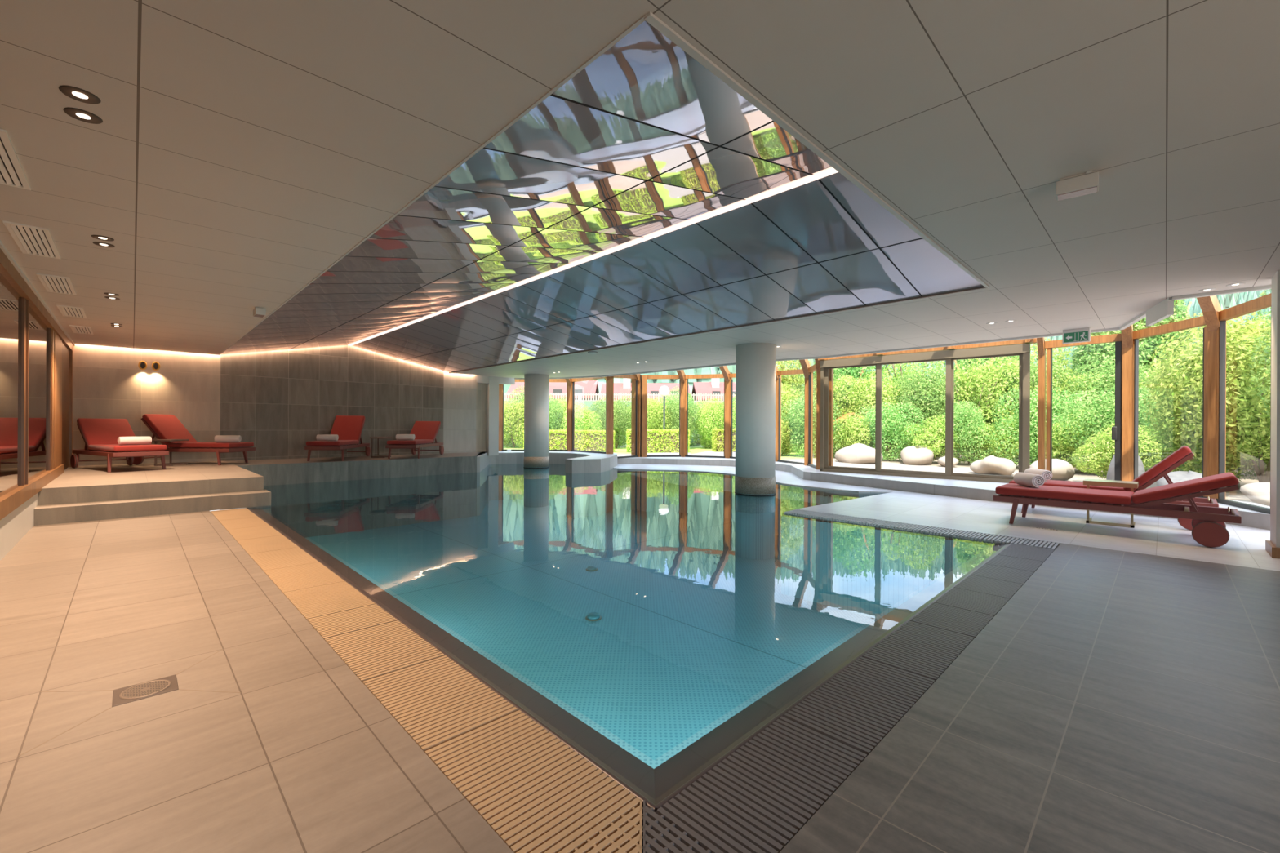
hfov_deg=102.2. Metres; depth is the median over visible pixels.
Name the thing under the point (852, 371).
tree
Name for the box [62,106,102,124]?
recessed light
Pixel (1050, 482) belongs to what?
seat cushion
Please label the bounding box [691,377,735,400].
chalet
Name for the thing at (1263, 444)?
shrub
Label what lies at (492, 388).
wall pier
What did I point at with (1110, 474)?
boulder
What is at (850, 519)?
grate
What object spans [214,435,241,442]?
rolled towel
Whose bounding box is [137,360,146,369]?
wall sconce
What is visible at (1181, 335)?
tree
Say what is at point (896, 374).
bush
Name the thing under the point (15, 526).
wall
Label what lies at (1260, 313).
tree
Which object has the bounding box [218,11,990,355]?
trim
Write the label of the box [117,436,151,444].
rolled towel
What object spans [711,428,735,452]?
hedge
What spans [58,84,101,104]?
recessed light
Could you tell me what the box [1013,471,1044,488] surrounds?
rolled towel
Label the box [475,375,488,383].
lintel
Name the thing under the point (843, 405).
bush
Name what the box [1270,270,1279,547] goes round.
wall
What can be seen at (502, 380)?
wall
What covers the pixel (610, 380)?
timber post
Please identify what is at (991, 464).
boulder
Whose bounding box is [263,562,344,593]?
grate
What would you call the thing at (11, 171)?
ceiling vent
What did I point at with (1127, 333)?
timber post
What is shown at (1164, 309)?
trim
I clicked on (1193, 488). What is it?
backrest cushion
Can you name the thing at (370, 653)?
grate
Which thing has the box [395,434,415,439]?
rolled towel
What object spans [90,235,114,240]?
recessed light
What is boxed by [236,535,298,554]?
grate
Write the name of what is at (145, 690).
floor drain
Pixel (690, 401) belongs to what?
bush
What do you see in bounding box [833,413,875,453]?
shrub
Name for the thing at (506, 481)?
pool water
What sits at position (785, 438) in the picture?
shrub
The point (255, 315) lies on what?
diffuser
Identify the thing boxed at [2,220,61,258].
ceiling vent
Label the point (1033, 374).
bush
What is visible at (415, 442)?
seat cushion
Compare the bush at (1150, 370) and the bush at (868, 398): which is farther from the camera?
the bush at (868, 398)
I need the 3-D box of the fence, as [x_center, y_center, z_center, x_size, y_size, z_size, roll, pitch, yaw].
[-2.023,-2.485,45.500,24.071,0.850,0.142,0,0,0]
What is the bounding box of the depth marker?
[1030,526,1063,531]
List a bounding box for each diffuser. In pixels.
[253,314,265,317]
[1057,186,1097,200]
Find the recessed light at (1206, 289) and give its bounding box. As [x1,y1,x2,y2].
[1198,288,1216,291]
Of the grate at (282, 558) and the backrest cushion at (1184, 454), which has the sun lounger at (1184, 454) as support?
the backrest cushion at (1184, 454)
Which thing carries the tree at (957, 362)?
on the ground at (898, 464)
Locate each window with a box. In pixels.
[0,240,75,519]
[502,378,568,451]
[571,377,606,453]
[613,374,638,458]
[640,374,680,457]
[684,373,725,457]
[729,373,735,458]
[777,368,804,465]
[807,364,816,468]
[817,337,1036,483]
[1044,333,1122,480]
[1131,315,1208,497]
[1216,293,1271,514]
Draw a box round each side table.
[151,439,188,466]
[369,436,391,457]
[1083,478,1138,528]
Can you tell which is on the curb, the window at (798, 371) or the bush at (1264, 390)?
the window at (798, 371)
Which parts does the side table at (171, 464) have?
leg, leg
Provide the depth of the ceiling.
3.22 m
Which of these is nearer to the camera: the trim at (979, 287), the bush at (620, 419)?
the trim at (979, 287)
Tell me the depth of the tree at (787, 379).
30.34 m
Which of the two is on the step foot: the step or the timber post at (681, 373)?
the step
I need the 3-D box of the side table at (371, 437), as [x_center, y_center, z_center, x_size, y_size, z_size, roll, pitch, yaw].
[-6.636,0.538,13.223,0.360,0.520,0.420,0,0,0]
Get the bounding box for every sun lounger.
[70,417,168,472]
[133,413,255,465]
[304,415,370,461]
[385,421,444,458]
[993,471,1241,547]
[1008,445,1218,530]
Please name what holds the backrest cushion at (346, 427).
on the sun lounger at (348, 428)
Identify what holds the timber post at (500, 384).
on the parapet
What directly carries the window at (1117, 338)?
on the curb
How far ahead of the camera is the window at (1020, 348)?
10.68 m
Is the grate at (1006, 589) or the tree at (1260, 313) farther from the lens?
the tree at (1260, 313)
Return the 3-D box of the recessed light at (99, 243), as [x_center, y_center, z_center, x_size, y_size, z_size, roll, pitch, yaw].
[-4.622,-1.563,4.452,0.136,0.008,0.136,0,0,-45]
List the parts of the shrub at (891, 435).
stem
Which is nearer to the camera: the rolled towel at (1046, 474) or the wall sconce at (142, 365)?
the rolled towel at (1046, 474)
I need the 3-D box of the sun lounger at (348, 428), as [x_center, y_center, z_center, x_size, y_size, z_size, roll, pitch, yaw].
[-7.334,0.265,12.627,0.807,1.062,2.086,0,0,-11]
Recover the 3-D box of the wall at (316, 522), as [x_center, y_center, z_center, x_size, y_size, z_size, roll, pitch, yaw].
[-6.579,1.610,13.418,6.460,1.618,2.250,0,0,-45]
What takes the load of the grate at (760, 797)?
on the swimming pool
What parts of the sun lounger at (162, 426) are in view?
backrest frame, frame, leg, leg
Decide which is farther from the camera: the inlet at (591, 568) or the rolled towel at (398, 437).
the rolled towel at (398, 437)
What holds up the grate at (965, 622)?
on the swimming pool
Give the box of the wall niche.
[475,381,486,452]
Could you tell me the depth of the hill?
42.30 m
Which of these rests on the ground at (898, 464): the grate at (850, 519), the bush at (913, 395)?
the bush at (913, 395)
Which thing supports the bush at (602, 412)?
on the lawn at (620, 451)
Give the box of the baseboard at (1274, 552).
[1265,540,1279,558]
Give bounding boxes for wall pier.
[485,376,498,455]
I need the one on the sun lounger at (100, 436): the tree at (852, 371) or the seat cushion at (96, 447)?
the seat cushion at (96, 447)
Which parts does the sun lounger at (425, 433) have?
leg, frame, leg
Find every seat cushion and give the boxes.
[88,444,167,452]
[167,441,253,448]
[306,440,358,445]
[386,439,433,444]
[995,483,1134,505]
[1008,480,1125,491]
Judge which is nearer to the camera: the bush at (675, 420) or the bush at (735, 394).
the bush at (675, 420)
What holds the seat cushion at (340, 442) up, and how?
on the sun lounger at (348, 428)
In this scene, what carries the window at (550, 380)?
on the parapet
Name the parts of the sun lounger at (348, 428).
leg, frame, leg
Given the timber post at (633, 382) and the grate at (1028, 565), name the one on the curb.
the timber post at (633, 382)
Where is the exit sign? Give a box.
[1062,327,1090,343]
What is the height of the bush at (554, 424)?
3.208 m
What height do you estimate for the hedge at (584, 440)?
1.259 m
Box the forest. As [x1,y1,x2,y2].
[503,289,1271,399]
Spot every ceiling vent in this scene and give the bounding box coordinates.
[0,128,31,190]
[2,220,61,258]
[35,272,76,295]
[56,304,86,318]
[69,324,93,334]
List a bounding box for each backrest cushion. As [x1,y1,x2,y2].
[76,417,135,446]
[142,413,196,445]
[330,415,364,441]
[409,421,440,440]
[1123,445,1191,491]
[1130,471,1239,503]
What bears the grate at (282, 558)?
on the swimming pool
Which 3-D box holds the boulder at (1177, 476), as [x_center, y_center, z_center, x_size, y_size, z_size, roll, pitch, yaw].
[11.577,1.270,10.852,1.805,0.673,1.020,0,0,-45]
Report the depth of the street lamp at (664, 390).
27.27 m
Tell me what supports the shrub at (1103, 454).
on the ground at (898, 464)
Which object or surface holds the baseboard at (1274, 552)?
attached to the wall at (1275, 293)
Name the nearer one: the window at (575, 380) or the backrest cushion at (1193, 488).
the backrest cushion at (1193, 488)
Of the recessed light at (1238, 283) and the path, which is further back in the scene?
the path
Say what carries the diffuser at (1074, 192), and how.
attached to the emergency light at (1086, 183)
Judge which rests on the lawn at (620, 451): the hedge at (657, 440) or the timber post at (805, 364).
the hedge at (657, 440)
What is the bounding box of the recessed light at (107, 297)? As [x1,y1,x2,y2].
[104,296,119,299]
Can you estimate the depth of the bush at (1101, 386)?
18.53 m
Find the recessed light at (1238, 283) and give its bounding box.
[1226,282,1244,286]
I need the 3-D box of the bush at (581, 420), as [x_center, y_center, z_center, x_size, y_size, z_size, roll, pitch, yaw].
[-3.447,-0.023,30.897,2.537,2.804,2.698,0,0,1]
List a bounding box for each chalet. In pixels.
[506,380,599,399]
[600,378,690,400]
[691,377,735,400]
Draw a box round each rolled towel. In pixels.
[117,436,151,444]
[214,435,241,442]
[315,434,338,440]
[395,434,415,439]
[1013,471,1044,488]
[1023,468,1052,481]
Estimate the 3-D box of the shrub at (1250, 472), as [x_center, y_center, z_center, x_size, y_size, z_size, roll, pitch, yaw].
[15.618,0.082,13.835,3.139,2.811,2.088,0,0,35]
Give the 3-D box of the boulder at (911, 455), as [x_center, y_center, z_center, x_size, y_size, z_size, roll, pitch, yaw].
[10.680,1.212,19.928,1.112,0.984,1.610,0,0,20]
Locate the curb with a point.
(975, 490)
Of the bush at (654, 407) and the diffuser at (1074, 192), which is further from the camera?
the bush at (654, 407)
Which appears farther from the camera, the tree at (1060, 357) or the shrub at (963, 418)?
the tree at (1060, 357)
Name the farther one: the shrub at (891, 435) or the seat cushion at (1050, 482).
the shrub at (891, 435)
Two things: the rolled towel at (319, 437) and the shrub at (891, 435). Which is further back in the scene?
the shrub at (891, 435)
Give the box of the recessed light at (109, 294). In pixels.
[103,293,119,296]
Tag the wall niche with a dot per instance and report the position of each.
(481, 388)
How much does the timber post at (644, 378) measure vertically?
2.790 m
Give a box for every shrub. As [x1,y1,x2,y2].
[781,394,846,457]
[781,419,798,456]
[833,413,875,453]
[853,401,925,461]
[898,414,968,461]
[942,400,997,464]
[970,414,1037,458]
[990,386,1103,466]
[1035,409,1108,471]
[1057,385,1171,471]
[1071,422,1164,478]
[1138,414,1199,471]
[1142,382,1266,481]
[1226,435,1270,475]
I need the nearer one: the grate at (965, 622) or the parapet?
the grate at (965, 622)
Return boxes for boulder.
[834,442,883,463]
[900,444,933,465]
[937,456,958,466]
[969,455,1016,475]
[1030,458,1075,480]
[1106,453,1145,479]
[1156,470,1202,492]
[1240,482,1270,506]
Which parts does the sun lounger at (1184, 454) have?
backrest frame, frame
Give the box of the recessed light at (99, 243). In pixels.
[92,241,115,247]
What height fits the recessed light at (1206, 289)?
0.008 m
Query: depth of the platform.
7.71 m
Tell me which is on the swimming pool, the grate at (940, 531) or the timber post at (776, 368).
the grate at (940, 531)
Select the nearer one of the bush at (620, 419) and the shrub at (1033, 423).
the shrub at (1033, 423)
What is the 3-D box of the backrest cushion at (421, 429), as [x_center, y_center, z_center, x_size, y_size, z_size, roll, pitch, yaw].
[-5.902,0.142,14.136,0.686,0.561,0.675,0,0,-3]
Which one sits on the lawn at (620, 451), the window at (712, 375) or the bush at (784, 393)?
the bush at (784, 393)
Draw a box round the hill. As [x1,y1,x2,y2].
[503,400,813,447]
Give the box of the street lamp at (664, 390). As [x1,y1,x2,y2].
[658,385,669,429]
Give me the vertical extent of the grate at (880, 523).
0.033 m
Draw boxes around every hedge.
[523,429,615,452]
[626,428,690,453]
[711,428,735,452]
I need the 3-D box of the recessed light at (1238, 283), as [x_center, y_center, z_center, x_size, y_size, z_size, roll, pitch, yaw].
[6.362,-1.511,5.518,0.136,0.008,0.136,0,0,-45]
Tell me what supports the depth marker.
on the floor
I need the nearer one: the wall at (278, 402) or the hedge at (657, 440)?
the wall at (278, 402)
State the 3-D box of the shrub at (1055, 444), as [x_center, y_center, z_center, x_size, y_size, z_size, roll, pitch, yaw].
[14.565,0.456,17.191,2.261,2.052,2.469,0,0,19]
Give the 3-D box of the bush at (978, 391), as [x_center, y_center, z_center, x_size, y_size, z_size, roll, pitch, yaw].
[14.502,-0.797,22.509,3.645,4.580,3.877,0,0,11]
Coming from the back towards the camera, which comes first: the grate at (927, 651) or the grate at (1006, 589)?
the grate at (1006, 589)
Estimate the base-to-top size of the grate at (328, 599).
0.033 m
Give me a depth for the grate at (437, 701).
2.34 m
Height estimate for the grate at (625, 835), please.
0.023 m
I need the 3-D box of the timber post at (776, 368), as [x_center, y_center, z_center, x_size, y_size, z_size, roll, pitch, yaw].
[3.751,-0.912,15.354,0.150,4.000,1.570,0,0,43]
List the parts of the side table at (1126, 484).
leg, leg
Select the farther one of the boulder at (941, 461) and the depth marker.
the boulder at (941, 461)
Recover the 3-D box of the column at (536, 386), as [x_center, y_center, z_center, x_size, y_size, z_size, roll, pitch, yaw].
[-3.169,0.437,15.817,0.768,3.995,0.768,0,0,-45]
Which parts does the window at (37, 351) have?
glass pane, glass pane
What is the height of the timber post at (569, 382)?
3.840 m
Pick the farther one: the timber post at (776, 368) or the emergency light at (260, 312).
the timber post at (776, 368)
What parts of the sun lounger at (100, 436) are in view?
backrest frame, leg, frame, leg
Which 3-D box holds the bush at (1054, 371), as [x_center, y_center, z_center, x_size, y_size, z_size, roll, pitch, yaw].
[16.948,-0.407,20.040,3.417,3.797,3.212,0,0,17]
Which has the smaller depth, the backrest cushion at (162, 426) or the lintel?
the backrest cushion at (162, 426)
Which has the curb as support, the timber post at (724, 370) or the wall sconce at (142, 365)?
the timber post at (724, 370)
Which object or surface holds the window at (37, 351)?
in the wall at (15, 526)
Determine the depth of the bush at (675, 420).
30.71 m
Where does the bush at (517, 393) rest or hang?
on the lawn at (620, 451)
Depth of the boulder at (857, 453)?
19.65 m
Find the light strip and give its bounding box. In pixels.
[348,168,838,345]
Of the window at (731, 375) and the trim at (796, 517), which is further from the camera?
the window at (731, 375)
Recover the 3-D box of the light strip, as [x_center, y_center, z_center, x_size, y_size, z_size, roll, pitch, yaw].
[-2.805,-2.073,8.570,0.072,0.024,13.430,0,0,-45]
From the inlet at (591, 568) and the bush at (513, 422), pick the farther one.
the bush at (513, 422)
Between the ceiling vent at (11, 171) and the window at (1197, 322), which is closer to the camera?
the ceiling vent at (11, 171)
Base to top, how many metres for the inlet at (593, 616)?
0.055 m
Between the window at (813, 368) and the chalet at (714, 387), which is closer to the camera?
the window at (813, 368)
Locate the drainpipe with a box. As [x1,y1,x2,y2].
[640,375,641,457]
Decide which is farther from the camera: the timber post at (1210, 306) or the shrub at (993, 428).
the shrub at (993, 428)
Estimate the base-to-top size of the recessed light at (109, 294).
0.008 m
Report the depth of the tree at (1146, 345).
20.25 m
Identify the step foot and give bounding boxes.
[222,505,271,515]
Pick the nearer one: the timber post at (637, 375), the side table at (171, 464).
the side table at (171, 464)
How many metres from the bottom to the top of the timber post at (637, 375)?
4.000 m
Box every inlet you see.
[585,612,601,621]
[586,565,598,571]
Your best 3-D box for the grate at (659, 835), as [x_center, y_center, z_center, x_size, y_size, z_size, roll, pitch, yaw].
[0.012,1.263,1.430,0.427,0.023,0.427,0,0,-45]
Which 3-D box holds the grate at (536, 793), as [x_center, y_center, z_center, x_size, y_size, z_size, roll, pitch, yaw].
[-0.414,1.266,1.857,0.414,0.033,0.772,0,0,-45]
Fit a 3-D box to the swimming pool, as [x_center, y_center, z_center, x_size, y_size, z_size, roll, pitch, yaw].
[-1.579,1.844,10.656,10.500,1.198,15.400,0,0,-45]
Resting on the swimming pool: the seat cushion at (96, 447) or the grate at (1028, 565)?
the grate at (1028, 565)
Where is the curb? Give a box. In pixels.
[617,457,1270,530]
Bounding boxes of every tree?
[775,360,815,447]
[813,360,886,409]
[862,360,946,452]
[954,355,1035,399]
[1004,337,1088,457]
[1068,298,1195,398]
[1167,314,1270,467]
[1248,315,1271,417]
[1252,288,1271,345]
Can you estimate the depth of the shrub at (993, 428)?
18.88 m
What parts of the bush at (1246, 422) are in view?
stem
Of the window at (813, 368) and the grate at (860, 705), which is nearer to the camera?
the grate at (860, 705)
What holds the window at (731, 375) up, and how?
on the curb
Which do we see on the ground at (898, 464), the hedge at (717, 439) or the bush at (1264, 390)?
the bush at (1264, 390)
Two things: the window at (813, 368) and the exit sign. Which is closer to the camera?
the exit sign
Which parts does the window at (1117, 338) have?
sill, door handle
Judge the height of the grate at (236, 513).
0.033 m
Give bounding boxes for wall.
[0,466,69,560]
[73,343,476,466]
[226,451,487,537]
[498,377,515,384]
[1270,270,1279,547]
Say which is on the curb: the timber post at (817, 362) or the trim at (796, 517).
the timber post at (817, 362)
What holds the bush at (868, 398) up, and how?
on the ground at (898, 464)
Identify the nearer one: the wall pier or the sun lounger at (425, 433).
the sun lounger at (425, 433)
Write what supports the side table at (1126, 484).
on the floor
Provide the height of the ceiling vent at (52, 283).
0.014 m
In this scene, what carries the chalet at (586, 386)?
on the hill
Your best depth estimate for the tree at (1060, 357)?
23.97 m
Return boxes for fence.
[503,392,734,401]
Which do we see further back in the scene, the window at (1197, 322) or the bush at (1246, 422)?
the bush at (1246, 422)
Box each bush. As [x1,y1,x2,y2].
[503,398,524,448]
[507,385,524,440]
[548,394,566,430]
[549,396,566,422]
[560,402,603,430]
[588,395,605,430]
[602,395,631,448]
[646,396,675,429]
[658,386,699,445]
[661,397,701,441]
[692,398,733,444]
[694,397,735,448]
[732,394,735,426]
[781,383,804,452]
[795,371,854,452]
[833,371,907,456]
[888,360,964,457]
[924,356,1032,459]
[983,351,1075,459]
[1030,368,1113,457]
[1063,354,1151,420]
[1138,356,1191,470]
[1140,309,1271,482]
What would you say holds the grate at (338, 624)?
on the swimming pool
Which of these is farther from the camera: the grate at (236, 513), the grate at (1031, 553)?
the grate at (236, 513)
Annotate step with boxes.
[34,488,271,525]
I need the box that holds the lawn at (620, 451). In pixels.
[503,446,816,459]
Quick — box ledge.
[476,453,491,515]
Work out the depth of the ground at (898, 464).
17.98 m
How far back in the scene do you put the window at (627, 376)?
17.64 m
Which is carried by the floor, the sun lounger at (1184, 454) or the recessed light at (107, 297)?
the sun lounger at (1184, 454)
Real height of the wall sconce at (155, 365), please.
0.193 m
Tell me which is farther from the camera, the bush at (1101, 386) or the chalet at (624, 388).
the chalet at (624, 388)
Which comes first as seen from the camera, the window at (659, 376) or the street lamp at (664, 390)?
the window at (659, 376)
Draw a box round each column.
[523,373,549,507]
[734,342,775,559]
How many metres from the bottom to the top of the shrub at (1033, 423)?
2.924 m
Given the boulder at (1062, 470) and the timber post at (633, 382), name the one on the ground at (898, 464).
the boulder at (1062, 470)
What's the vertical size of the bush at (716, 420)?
3.180 m
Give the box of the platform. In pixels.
[37,461,263,505]
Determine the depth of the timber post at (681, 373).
17.89 m
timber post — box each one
[498,383,502,451]
[565,378,574,451]
[604,376,613,453]
[631,378,635,455]
[634,373,640,457]
[641,375,647,457]
[676,369,685,457]
[719,365,732,457]
[775,364,781,461]
[799,359,813,465]
[814,358,820,469]
[1036,337,1045,470]
[1120,324,1133,481]
[1196,295,1226,498]
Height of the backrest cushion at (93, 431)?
0.546 m
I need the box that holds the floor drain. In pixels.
[111,674,178,706]
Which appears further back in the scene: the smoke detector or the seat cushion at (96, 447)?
the smoke detector
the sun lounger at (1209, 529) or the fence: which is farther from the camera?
the fence
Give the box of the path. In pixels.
[688,451,735,457]
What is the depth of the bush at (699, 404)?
33.87 m
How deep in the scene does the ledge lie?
14.63 m
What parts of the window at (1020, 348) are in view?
panel, panel, panel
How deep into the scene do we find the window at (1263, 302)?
7.39 m
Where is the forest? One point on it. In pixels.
(1228, 300)
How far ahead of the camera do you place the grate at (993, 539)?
5.69 m
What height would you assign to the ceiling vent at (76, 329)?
0.014 m
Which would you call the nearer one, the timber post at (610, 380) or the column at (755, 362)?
the column at (755, 362)
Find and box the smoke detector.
[587,351,597,354]
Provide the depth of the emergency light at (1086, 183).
3.14 m
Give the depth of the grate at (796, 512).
7.45 m
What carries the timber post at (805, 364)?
on the curb
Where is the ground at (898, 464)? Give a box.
[617,451,1270,504]
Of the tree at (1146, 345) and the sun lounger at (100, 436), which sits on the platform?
the sun lounger at (100, 436)
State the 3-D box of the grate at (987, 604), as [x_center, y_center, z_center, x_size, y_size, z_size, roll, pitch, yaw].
[2.412,1.279,3.745,0.492,0.033,0.364,0,0,-45]
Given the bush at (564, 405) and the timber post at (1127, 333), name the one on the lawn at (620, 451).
the bush at (564, 405)
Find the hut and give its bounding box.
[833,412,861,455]
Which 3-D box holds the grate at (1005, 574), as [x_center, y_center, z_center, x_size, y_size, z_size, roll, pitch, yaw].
[3.125,1.282,4.447,0.492,0.033,0.364,0,0,-45]
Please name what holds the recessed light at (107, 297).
in the ceiling
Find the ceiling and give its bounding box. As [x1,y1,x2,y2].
[0,0,1279,377]
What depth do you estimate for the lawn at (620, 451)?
27.44 m
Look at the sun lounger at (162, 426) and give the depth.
10.51 m
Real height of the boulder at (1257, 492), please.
0.510 m
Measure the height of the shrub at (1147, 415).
1.884 m
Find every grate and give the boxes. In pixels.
[210,507,257,520]
[218,516,268,529]
[226,524,282,540]
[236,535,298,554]
[248,546,319,571]
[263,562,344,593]
[283,581,375,619]
[306,604,397,639]
[324,620,444,682]
[362,655,517,751]
[424,710,639,852]
[573,800,643,852]
[641,800,711,852]
[657,716,866,852]
[783,509,831,519]
[783,657,935,755]
[822,514,875,524]
[862,621,974,680]
[866,520,928,532]
[910,602,994,637]
[920,526,988,541]
[933,587,1009,616]
[954,574,1022,599]
[971,564,1034,584]
[982,534,1059,549]
[985,555,1044,572]
[997,543,1054,561]
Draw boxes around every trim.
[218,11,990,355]
[448,286,987,373]
[514,284,1271,379]
[641,517,988,846]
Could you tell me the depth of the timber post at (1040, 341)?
9.59 m
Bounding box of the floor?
[0,463,1279,852]
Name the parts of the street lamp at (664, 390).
globe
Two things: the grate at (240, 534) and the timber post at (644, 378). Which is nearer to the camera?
the grate at (240, 534)
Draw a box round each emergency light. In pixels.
[253,306,266,317]
[1055,170,1098,200]
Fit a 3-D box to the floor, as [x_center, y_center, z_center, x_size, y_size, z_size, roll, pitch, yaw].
[1.601,1.882,8.540,15.969,1.251,17.815,0,0,-45]
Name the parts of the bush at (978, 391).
stem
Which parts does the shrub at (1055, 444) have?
stem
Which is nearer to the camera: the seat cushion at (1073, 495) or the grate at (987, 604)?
the grate at (987, 604)
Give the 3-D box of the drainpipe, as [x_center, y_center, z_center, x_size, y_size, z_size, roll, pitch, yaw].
[-0.030,-0.345,17.763,0.170,2.810,0.170,0,0,-45]
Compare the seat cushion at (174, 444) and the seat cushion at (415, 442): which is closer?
the seat cushion at (174, 444)
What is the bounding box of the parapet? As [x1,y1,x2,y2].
[491,451,617,518]
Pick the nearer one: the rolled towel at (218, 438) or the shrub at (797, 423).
the rolled towel at (218, 438)
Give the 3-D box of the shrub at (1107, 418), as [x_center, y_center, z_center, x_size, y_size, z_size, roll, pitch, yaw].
[14.894,0.087,16.139,3.214,2.792,2.138,0,0,15]
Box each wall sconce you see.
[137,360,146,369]
[151,361,159,370]
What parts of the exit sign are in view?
sign panel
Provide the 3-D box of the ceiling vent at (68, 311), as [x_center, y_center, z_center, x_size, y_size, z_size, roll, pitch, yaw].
[-7.834,-1.575,7.128,0.230,0.014,0.900,0,0,-45]
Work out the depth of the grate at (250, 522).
6.51 m
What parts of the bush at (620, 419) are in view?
stem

